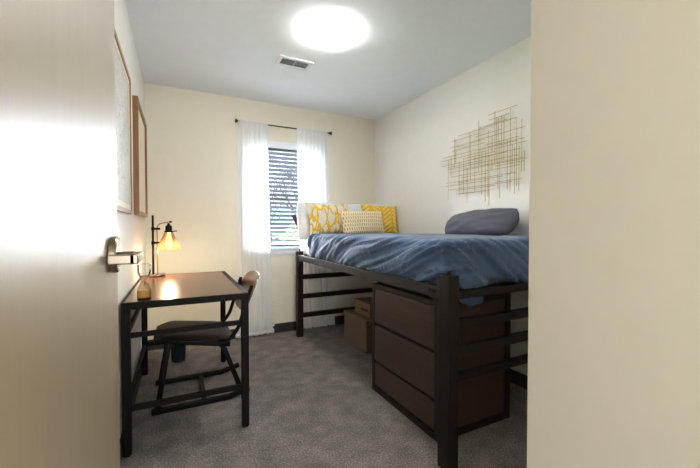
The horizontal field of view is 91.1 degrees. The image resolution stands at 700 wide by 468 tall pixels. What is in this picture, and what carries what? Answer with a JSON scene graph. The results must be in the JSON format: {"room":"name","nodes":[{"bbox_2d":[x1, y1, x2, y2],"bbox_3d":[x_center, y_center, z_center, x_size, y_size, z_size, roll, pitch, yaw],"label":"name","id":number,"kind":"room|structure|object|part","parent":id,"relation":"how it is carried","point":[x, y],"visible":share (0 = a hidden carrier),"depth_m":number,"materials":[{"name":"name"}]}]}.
{"room":"dorm room","nodes":[
{"label":"dorm room","id":0,"kind":"room"},
{"bbox_2d":[114,0,145,436],"bbox_3d":[-1.124,-0.117,1.530,0.120,2.405,3.408,-1,1,-27],"label":"wall","id":1,"kind":"structure","parent":0,"point":[130,227],"depth_m":2.12,"materials":[{"name":"paint"}]},
{"bbox_2d":[114,27,132,213],"bbox_3d":[-1.140,-0.506,1.712,0.020,0.793,0.700,-1,1,-27],"label":"framed picture","id":2,"kind":"object","parent":1,"relation":"attached to","point":[122,77],"visible":0.52,"depth_m":1.76,"materials":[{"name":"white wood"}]},
{"bbox_2d":[115,48,129,204],"bbox_3d":[-1.143,-0.506,1.710,0.009,0.749,0.656,-1,1,-27],"label":"print","id":3,"kind":"object","parent":2,"relation":"attached to","point":[122,77],"depth_m":1.74},
{"bbox_2d":[120,364,141,463],"bbox_3d":[-1.067,1.036,1.581,0.008,0.098,3.408,-1,1,-27],"label":"baseboard","id":4,"kind":"structure","parent":1,"relation":"attached to","point":[140,372],"depth_m":2.19,"materials":[{"name":"plastic"}]},
{"bbox_2d":[132,95,147,216],"bbox_3d":[-1.575,-0.525,2.590,0.032,0.780,0.740,-1,1,-27],"label":"framed picture","id":5,"kind":"object","parent":1,"relation":"attached to","point":[140,191],"visible":1,"depth_m":2.46,"materials":[{"name":"brown wood"}]},
{"bbox_2d":[138,109,145,212],"bbox_3d":[-1.581,-0.525,2.587,0.016,0.724,0.684,-1,1,-27],"label":"print","id":6,"kind":"object","parent":5,"relation":"attached to","point":[141,120],"depth_m":2.65},
{"bbox_2d":[144,83,374,339],"bbox_3d":[-0.810,-0.159,3.707,2.637,2.405,0.200,-1,1,-27],"label":"wall","id":7,"kind":"structure","parent":0,"point":[192,136],"depth_m":3.33,"materials":[{"name":"beige paint"}]},
{"bbox_2d":[148,315,343,350],"bbox_3d":[-0.764,0.996,3.636,2.381,0.098,0.008,-1,1,-27],"label":"baseboard","id":8,"kind":"structure","parent":7,"relation":"attached to","point":[287,326],"depth_m":3.66,"materials":[{"name":"plastic"}]},
{"bbox_2d":[235,118,331,134],"bbox_3d":[-0.674,-1.098,3.583,1.017,0.060,0.111,-1,1,-27],"label":"curtain rod","id":9,"kind":"object","parent":7,"relation":"attached to","point":[236,120],"visible":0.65,"depth_m":3.53,"materials":[{"name":"grey metal"}]},
{"bbox_2d":[235,120,274,337],"bbox_3d":[-0.944,-0.046,3.411,0.381,2.131,0.081,-1,1,-27],"label":"sheer curtain","id":10,"kind":"object","parent":9,"relation":"hanging from","point":[253,213],"visible":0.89,"depth_m":3.42,"materials":[{"name":"white fabric"}]},
{"bbox_3d":[-0.933,0.811,3.411,0.378,0.387,0.042,-1,1,-27],"label":"tassel trim","id":11,"kind":"part","parent":10,"relation":"part of","materials":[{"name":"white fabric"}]},
{"bbox_3d":[-0.659,-1.102,3.553,0.945,0.014,0.014,-1,1,-27],"label":"rod","id":12,"kind":"part","parent":9,"relation":"part of","materials":[{"name":"grey metal"}]},
{"bbox_2d":[297,128,334,328],"bbox_3d":[-0.367,-0.052,3.722,0.440,2.131,0.049,-1,1,-27],"label":"sheer curtain","id":13,"kind":"object","parent":9,"relation":"hanging from","point":[312,147],"visible":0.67,"depth_m":3.70,"materials":[{"name":"white fabric"}]},
{"bbox_2d":[268,140,299,254],"bbox_3d":[-0.726,-0.376,3.706,0.880,1.190,0.190,-1,1,-27],"label":"window","id":14,"kind":"structure","parent":7,"relation":"in","point":[275,250],"depth_m":3.64,"materials":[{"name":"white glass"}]},
{"bbox_3d":[-0.715,-0.403,3.682,0.880,1.135,0.102,-1,1,-27],"label":"casing","id":15,"kind":"part","parent":14,"relation":"part of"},
{"bbox_2d":[268,147,299,245],"bbox_3d":[-0.717,-0.389,3.688,0.736,1.036,0.050,-1,1,-27],"label":"window blind","id":16,"kind":"object","parent":14,"relation":"attached to","point":[273,151],"visible":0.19,"depth_m":3.68,"materials":[{"name":"white plastic"}]},
{"bbox_3d":[-0.717,0.119,3.698,0.736,0.020,0.040,-1,1,-27],"label":"rail","id":17,"kind":"part","parent":16,"relation":"part of","materials":[{"name":"white plastic"}]},
{"bbox_3d":[-0.711,0.152,3.685,0.880,0.024,0.120,-1,1,-27],"label":"sill","id":18,"kind":"part","parent":14,"relation":"part of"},
{"bbox_3d":[-0.753,-0.385,3.760,0.760,1.055,0.070,-1,1,-27],"label":"frame","id":19,"kind":"part","parent":14,"relation":"part of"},
{"bbox_2d":[120,324,526,467],"bbox_3d":[0.115,1.150,0.795,3.700,0.100,6.078,-1,1,-27],"label":"floor","id":20,"kind":"structure","parent":0,"point":[313,402],"depth_m":1.98,"materials":[{"name":"carpet"}]},
{"bbox_2d":[171,345,185,362],"bbox_3d":[-1.438,0.935,2.877,0.138,0.250,0.138,-1,1,-27],"label":"wastebasket","id":21,"kind":"object","parent":20,"relation":"on","point":[178,352],"visible":0.55,"depth_m":2.83,"materials":[{"name":"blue plastic"}]},
{"bbox_2d":[120,271,248,457],"bbox_3d":[-1.070,0.696,2.259,0.597,0.752,1.072,-1,1,-27],"label":"desk","id":22,"kind":"object","parent":20,"relation":"on","point":[217,286],"visible":0.89,"depth_m":1.89,"materials":[{"name":"laminate"}]},
{"bbox_3d":[-1.087,0.721,1.671,0.038,0.709,0.038,-1,1,-27],"label":"leg","id":23,"kind":"part","parent":22,"relation":"part of","materials":[{"name":"brown metal"}]},
{"bbox_2d":[137,263,150,299],"bbox_3d":[-1.049,0.241,1.750,0.059,0.178,0.059,1,1,41],"label":"hourglass","id":24,"kind":"object","parent":22,"relation":"on","point":[144,294],"visible":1,"depth_m":1.74,"materials":[{"name":"clear glass"}]},
{"bbox_3d":[-1.552,0.703,2.595,0.038,0.709,0.038,-1,1,-27],"label":"leg","id":25,"kind":"part","parent":22,"relation":"part of","materials":[{"name":"brown metal"}]},
{"bbox_2d":[149,215,180,276],"bbox_3d":[-1.389,0.087,2.583,0.219,0.454,0.172,-1,1,-27],"label":"desk lamp","id":26,"kind":"object","parent":22,"relation":"on","point":[168,244],"visible":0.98,"depth_m":2.56,"materials":[{"name":"black metal"}]},
{"bbox_3d":[-1.399,0.100,2.578,0.092,0.389,0.009,-1,1,-27],"label":"arm","id":27,"kind":"part","parent":26,"relation":"part of","materials":[{"name":"gold metal"}]},
{"bbox_3d":[-1.368,0.051,2.593,0.172,0.129,0.172,-1,1,-27],"label":"lamp shade","id":28,"kind":"part","parent":26,"relation":"part of","materials":[{"name":"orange glass"}]},
{"bbox_3d":[-1.368,0.050,2.593,0.062,0.126,0.062,-1,1,-27],"label":"bulb","id":29,"kind":"part","parent":26,"relation":"part of","materials":[{"name":"white"}]},
{"bbox_2d":[164,223,176,231],"bbox_3d":[-1.357,-0.048,2.597,0.085,0.070,0.060,-1,1,-27],"label":"socket","id":30,"kind":"object","parent":26,"relation":"attached to","point":[168,228],"depth_m":2.57,"materials":[{"name":"black metal"}]},
{"bbox_3d":[-1.052,0.698,2.846,0.038,0.709,0.038,-1,1,-27],"label":"leg","id":31,"kind":"part","parent":22,"relation":"part of","materials":[{"name":"brown metal"}]},
{"bbox_3d":[-0.588,0.716,1.923,0.038,0.709,0.038,-1,1,-27],"label":"leg","id":32,"kind":"part","parent":22,"relation":"part of","materials":[{"name":"brown metal"}]},
{"bbox_2d":[151,271,259,415],"bbox_3d":[-0.972,0.674,2.368,0.671,0.789,0.455,-1,1,-27],"label":"desk chair","id":33,"kind":"object","parent":20,"relation":"on","point":[249,282],"visible":0.67,"depth_m":2.22,"materials":[{"name":"black wood"}]},
{"bbox_3d":[-1.057,0.654,2.325,0.470,0.078,0.444,-1,1,-27],"label":"seat","id":34,"kind":"part","parent":33,"relation":"part of","materials":[{"name":"brown fabric"}]},
{"bbox_3d":[-1.114,0.847,2.540,0.568,0.437,0.024,-1,1,-27],"label":"frame","id":35,"kind":"part","parent":33,"relation":"part of","materials":[{"name":"black metal"}]},
{"bbox_3d":[-0.921,0.854,2.156,0.568,0.437,0.024,-1,1,-27],"label":"frame","id":36,"kind":"part","parent":33,"relation":"part of","materials":[{"name":"black metal"}]},
{"bbox_3d":[-0.947,0.520,2.618,0.252,0.378,0.025,-1,1,-27],"label":"post","id":37,"kind":"part","parent":33,"relation":"part of","materials":[{"name":"black metal"}]},
{"bbox_3d":[-0.754,0.527,2.234,0.252,0.378,0.025,-1,1,-27],"label":"post","id":38,"kind":"part","parent":33,"relation":"part of","materials":[{"name":"black metal"}]},
{"bbox_3d":[-0.732,0.412,2.483,0.135,0.270,0.444,-1,1,-27],"label":"backrest","id":39,"kind":"part","parent":33,"relation":"part of","materials":[{"name":"brown wood"}]},
{"bbox_2d":[344,309,371,352],"bbox_3d":[0.184,0.908,3.307,0.325,0.287,0.460,-1,1,-27],"label":"cardboard box","id":40,"kind":"object","parent":20,"relation":"on","point":[357,327],"visible":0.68,"depth_m":3.17,"materials":[{"name":"brown cardboard"}]},
{"bbox_3d":[0.184,0.786,3.304,0.325,0.042,0.460,-1,1,-27],"label":"lid","id":41,"kind":"part","parent":40,"relation":"part of","materials":[{"name":"brown cardboard"}]},
{"bbox_2d":[355,297,371,317],"bbox_3d":[0.222,0.701,3.311,0.248,0.128,0.298,-1,1,-27],"label":"cardboard box","id":42,"kind":"object","parent":40,"relation":"on","point":[363,306],"visible":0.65,"depth_m":3.25,"materials":[{"name":"brown cardboard"}]},
{"bbox_3d":[0.222,0.643,3.309,0.248,0.013,0.298,-1,1,-27],"label":"lid","id":43,"kind":"part","parent":42,"relation":"part of","materials":[{"name":"brown cardboard"}]},
{"bbox_2d":[296,249,528,467],"bbox_3d":[0.409,0.604,2.765,1.045,0.917,2.220,-1,1,-27],"label":"bed","id":44,"kind":"object","parent":20,"relation":"on","point":[446,295],"visible":0.55,"depth_m":1.63,"materials":[{"name":"brown metal"}]},
{"bbox_3d":[-0.515,0.610,3.508,0.062,0.875,0.062,-1,1,-27],"label":"post","id":45,"kind":"part","parent":44,"relation":"part of","materials":[{"name":"brown metal"}]},
{"bbox_3d":[-0.040,0.305,2.539,0.034,0.153,2.086,-1,1,-27],"label":"rail","id":46,"kind":"part","parent":44,"relation":"part of","materials":[{"name":"brown metal"}]},
{"bbox_2d":[307,246,511,285],"bbox_3d":[0.418,0.162,2.789,0.930,0.200,2.050,-1,1,-27],"label":"mattress","id":47,"kind":"object","parent":44,"relation":"on","point":[308,254],"visible":0.02,"depth_m":1.87,"materials":[{"name":"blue fabric"}]},
{"bbox_2d":[297,202,337,239],"bbox_3d":[-0.282,-0.128,3.519,0.535,0.389,0.182,0,1,-23],"label":"bed pillow","id":48,"kind":"object","parent":47,"relation":"on","point":[303,220],"visible":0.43,"depth_m":3.38,"materials":[{"name":"white fabric"}]},
{"bbox_2d":[291,214,297,228],"bbox_3d":[-0.445,-0.114,3.575,0.341,0.347,0.061,0,1,-23],"label":"pillow","id":49,"kind":"object","parent":48,"relation":"on","point":[294,216],"visible":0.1,"depth_m":3.51,"materials":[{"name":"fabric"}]},
{"bbox_2d":[347,204,381,210],"bbox_3d":[0.171,-0.134,3.765,0.504,0.394,0.177,0,1,-23],"label":"bed pillow","id":50,"kind":"object","parent":47,"relation":"on","point":[351,207],"visible":0.12,"depth_m":3.69,"materials":[{"name":"white fabric"}]},
{"bbox_2d":[307,233,528,305],"bbox_3d":[0.475,0.170,2.635,1.030,0.339,1.917,-1,1,-27],"label":"comforter","id":51,"kind":"object","parent":47,"relation":"on","point":[478,260],"visible":0.9,"depth_m":1.78,"materials":[{"name":"blue fabric"}]},
{"bbox_2d":[305,203,347,235],"bbox_3d":[-0.203,-0.146,3.389,0.484,0.334,0.157,-1,1,-33],"label":"throw pillow","id":52,"kind":"object","parent":51,"relation":"on","point":[323,218],"visible":0.72,"depth_m":3.31,"materials":[{"name":"yellow fabric"}]},
{"bbox_2d":[340,211,384,232],"bbox_3d":[0.130,-0.113,3.417,0.473,0.250,0.133,-1,1,-28],"label":"lumbar pillow","id":53,"kind":"object","parent":51,"relation":"on","point":[353,221],"visible":0.84,"depth_m":3.36,"materials":[{"name":"beige fabric"}]},
{"bbox_2d":[361,204,397,232],"bbox_3d":[0.319,-0.153,3.652,0.435,0.332,0.160,0,1,-20],"label":"throw pillow","id":54,"kind":"object","parent":51,"relation":"on","point":[388,213],"visible":0.61,"depth_m":3.63,"materials":[{"name":"yellow fabric"}]},
{"bbox_2d":[445,208,519,235],"bbox_3d":[0.954,-0.078,2.555,0.185,0.217,0.666,-1,1,-27],"label":"pillow","id":55,"kind":"object","parent":51,"relation":"on","point":[493,221],"visible":0.88,"depth_m":2.42,"materials":[{"name":"grey fabric"}]},
{"bbox_3d":[0.453,0.637,1.585,0.062,0.895,0.072,-1,1,-27],"label":"post","id":56,"kind":"part","parent":44,"relation":"part of","materials":[{"name":"brown metal"}]},
{"bbox_2d":[372,282,510,441],"bbox_3d":[0.545,0.706,2.188,0.542,0.735,0.674,-1,1,-27],"label":"dresser","id":57,"kind":"object","parent":20,"relation":"on","point":[404,321],"visible":0.69,"depth_m":1.96,"materials":[{"name":"brown wood"}]},
{"bbox_3d":[0.316,0.708,2.073,0.030,0.735,0.674,-1,1,-27],"label":"frame","id":58,"kind":"part","parent":57,"relation":"part of","materials":[{"name":"brown wood"}]},
{"bbox_3d":[0.313,0.489,2.067,0.018,0.232,0.608,-1,1,-27],"label":"drawer","id":59,"kind":"part","parent":57,"relation":"part of","materials":[{"name":"brown wood"}]},
{"bbox_3d":[0.313,0.742,2.072,0.018,0.238,0.608,-1,1,-27],"label":"drawer","id":60,"kind":"part","parent":57,"relation":"part of","materials":[{"name":"brown wood"}]},
{"bbox_3d":[0.313,0.953,2.076,0.018,0.152,0.608,-1,1,-27],"label":"drawer","id":61,"kind":"part","parent":57,"relation":"part of","materials":[{"name":"brown wood"}]},
{"bbox_3d":[0.687,0.706,1.894,0.472,0.665,0.006,-1,1,-27],"label":"panel","id":62,"kind":"part","parent":57,"relation":"part of","materials":[{"name":"brown wood"}]},
{"bbox_3d":[0.703,0.711,1.907,0.512,0.735,0.030,-1,1,-27],"label":"frame","id":63,"kind":"part","parent":57,"relation":"part of","materials":[{"name":"brown wood"}]},
{"bbox_2d":[125,0,530,119],"bbox_3d":[0.115,-1.355,0.747,3.700,0.100,6.078,-1,1,-27],"label":"ceiling","id":64,"kind":"structure","parent":0,"point":[399,51],"depth_m":2.44,"materials":[{"name":"paint"}]},
{"bbox_2d":[275,55,313,70],"bbox_3d":[-0.437,-1.337,2.691,0.270,0.010,0.155,-1,1,-27],"label":"ceiling vent","id":65,"kind":"object","parent":64,"relation":"in","point":[286,61],"visible":1,"depth_m":2.68,"materials":[{"name":"white metal"}]},
{"bbox_2d":[306,19,353,47],"bbox_3d":[-0.131,-1.311,2.260,0.316,0.045,0.316,-1,1,-27],"label":"ceiling light","id":66,"kind":"object","parent":64,"relation":"attached to","point":[327,33],"visible":1,"depth_m":2.22,"materials":[{"name":"white"}]},
{"bbox_2d":[375,36,530,375],"bbox_3d":[1.027,-0.142,2.856,0.120,2.405,2.972,-1,1,-27],"label":"wall","id":67,"kind":"structure","parent":0,"point":[412,141],"depth_m":2.91,"materials":[{"name":"paint"}]},
{"bbox_2d":[441,105,526,199],"bbox_3d":[1.014,-0.567,2.705,0.032,0.700,0.860,-1,1,-27],"label":"wall art","id":68,"kind":"object","parent":67,"relation":"attached to","point":[510,130],"visible":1,"depth_m":2.57,"materials":[{"name":"gold metal"}]},
{"bbox_2d":[510,368,527,389],"bbox_3d":[0.971,1.012,2.846,0.008,0.098,2.964,-1,1,-27],"label":"baseboard","id":69,"kind":"structure","parent":67,"relation":"attached to","point":[520,379],"depth_m":2.41,"materials":[{"name":"plastic"}]},
{"bbox_2d":[527,0,699,467],"bbox_3d":[1.249,-0.106,0.966,1.423,2.405,0.606,-1,1,-27],"label":"wall","id":70,"kind":"structure","parent":0,"point":[614,289],"depth_m":0.74,"materials":[{"name":"paint"}]},
{"bbox_3d":[0.158,-0.091,0.201,1.214,2.405,0.120,-1,1,-27],"label":"wall","id":71,"kind":"structure","parent":0,"visible":0},
{"bbox_2d":[0,0,142,467],"bbox_3d":[-0.405,0.075,0.512,0.111,2.040,0.922,-1,1,-27],"label":"door","id":72,"kind":"structure","parent":71,"relation":"in","point":[62,257],"depth_m":0.46,"materials":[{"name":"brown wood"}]},
{"bbox_3d":[-0.562,0.049,0.821,0.018,0.087,0.087,-1,1,-27],"label":"handle","id":73,"kind":"part","parent":72,"relation":"part of","materials":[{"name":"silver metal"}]},
{"bbox_3d":[-0.519,0.054,0.798,0.058,0.023,0.120,-1,1,-27],"label":"lever","id":74,"kind":"part","parent":72,"relation":"part of","materials":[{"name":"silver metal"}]},
{"label":"outside","id":75,"kind":"structure","parent":0,"visible":0},
{"bbox_3d":[-4.594,1.433,14.722,23.000,0.200,21.622,-1,1,-27],"label":"ground","id":76,"kind":"structure","parent":75,"visible":0},
{"bbox_2d":[268,154,297,243],"bbox_3d":[-1.826,-0.307,8.745,3.787,3.525,3.477,-1,1,-27],"label":"tree","id":77,"kind":"object","parent":76,"relation":"on","point":[268,154],"visible":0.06,"depth_m":8.41,"materials":[{"name":"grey plant"}]},
{"bbox_2d":[268,154,297,213],"bbox_3d":[-2.229,-1.227,13.202,4.776,5.208,2.856,1,1,38],"label":"tree","id":78,"kind":"object","parent":76,"relation":"on","point":[269,154],"visible":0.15,"depth_m":13.84,"materials":[{"name":"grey plant"}]},
{"bbox_2d":[272,225,299,243],"bbox_3d":[-0.948,0.635,6.699,1.301,1.716,1.290,-1,1,-27],"label":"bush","id":79,"kind":"object","parent":76,"relation":"on","point":[279,242],"visible":0.07,"depth_m":6.50,"materials":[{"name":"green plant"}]}
]}

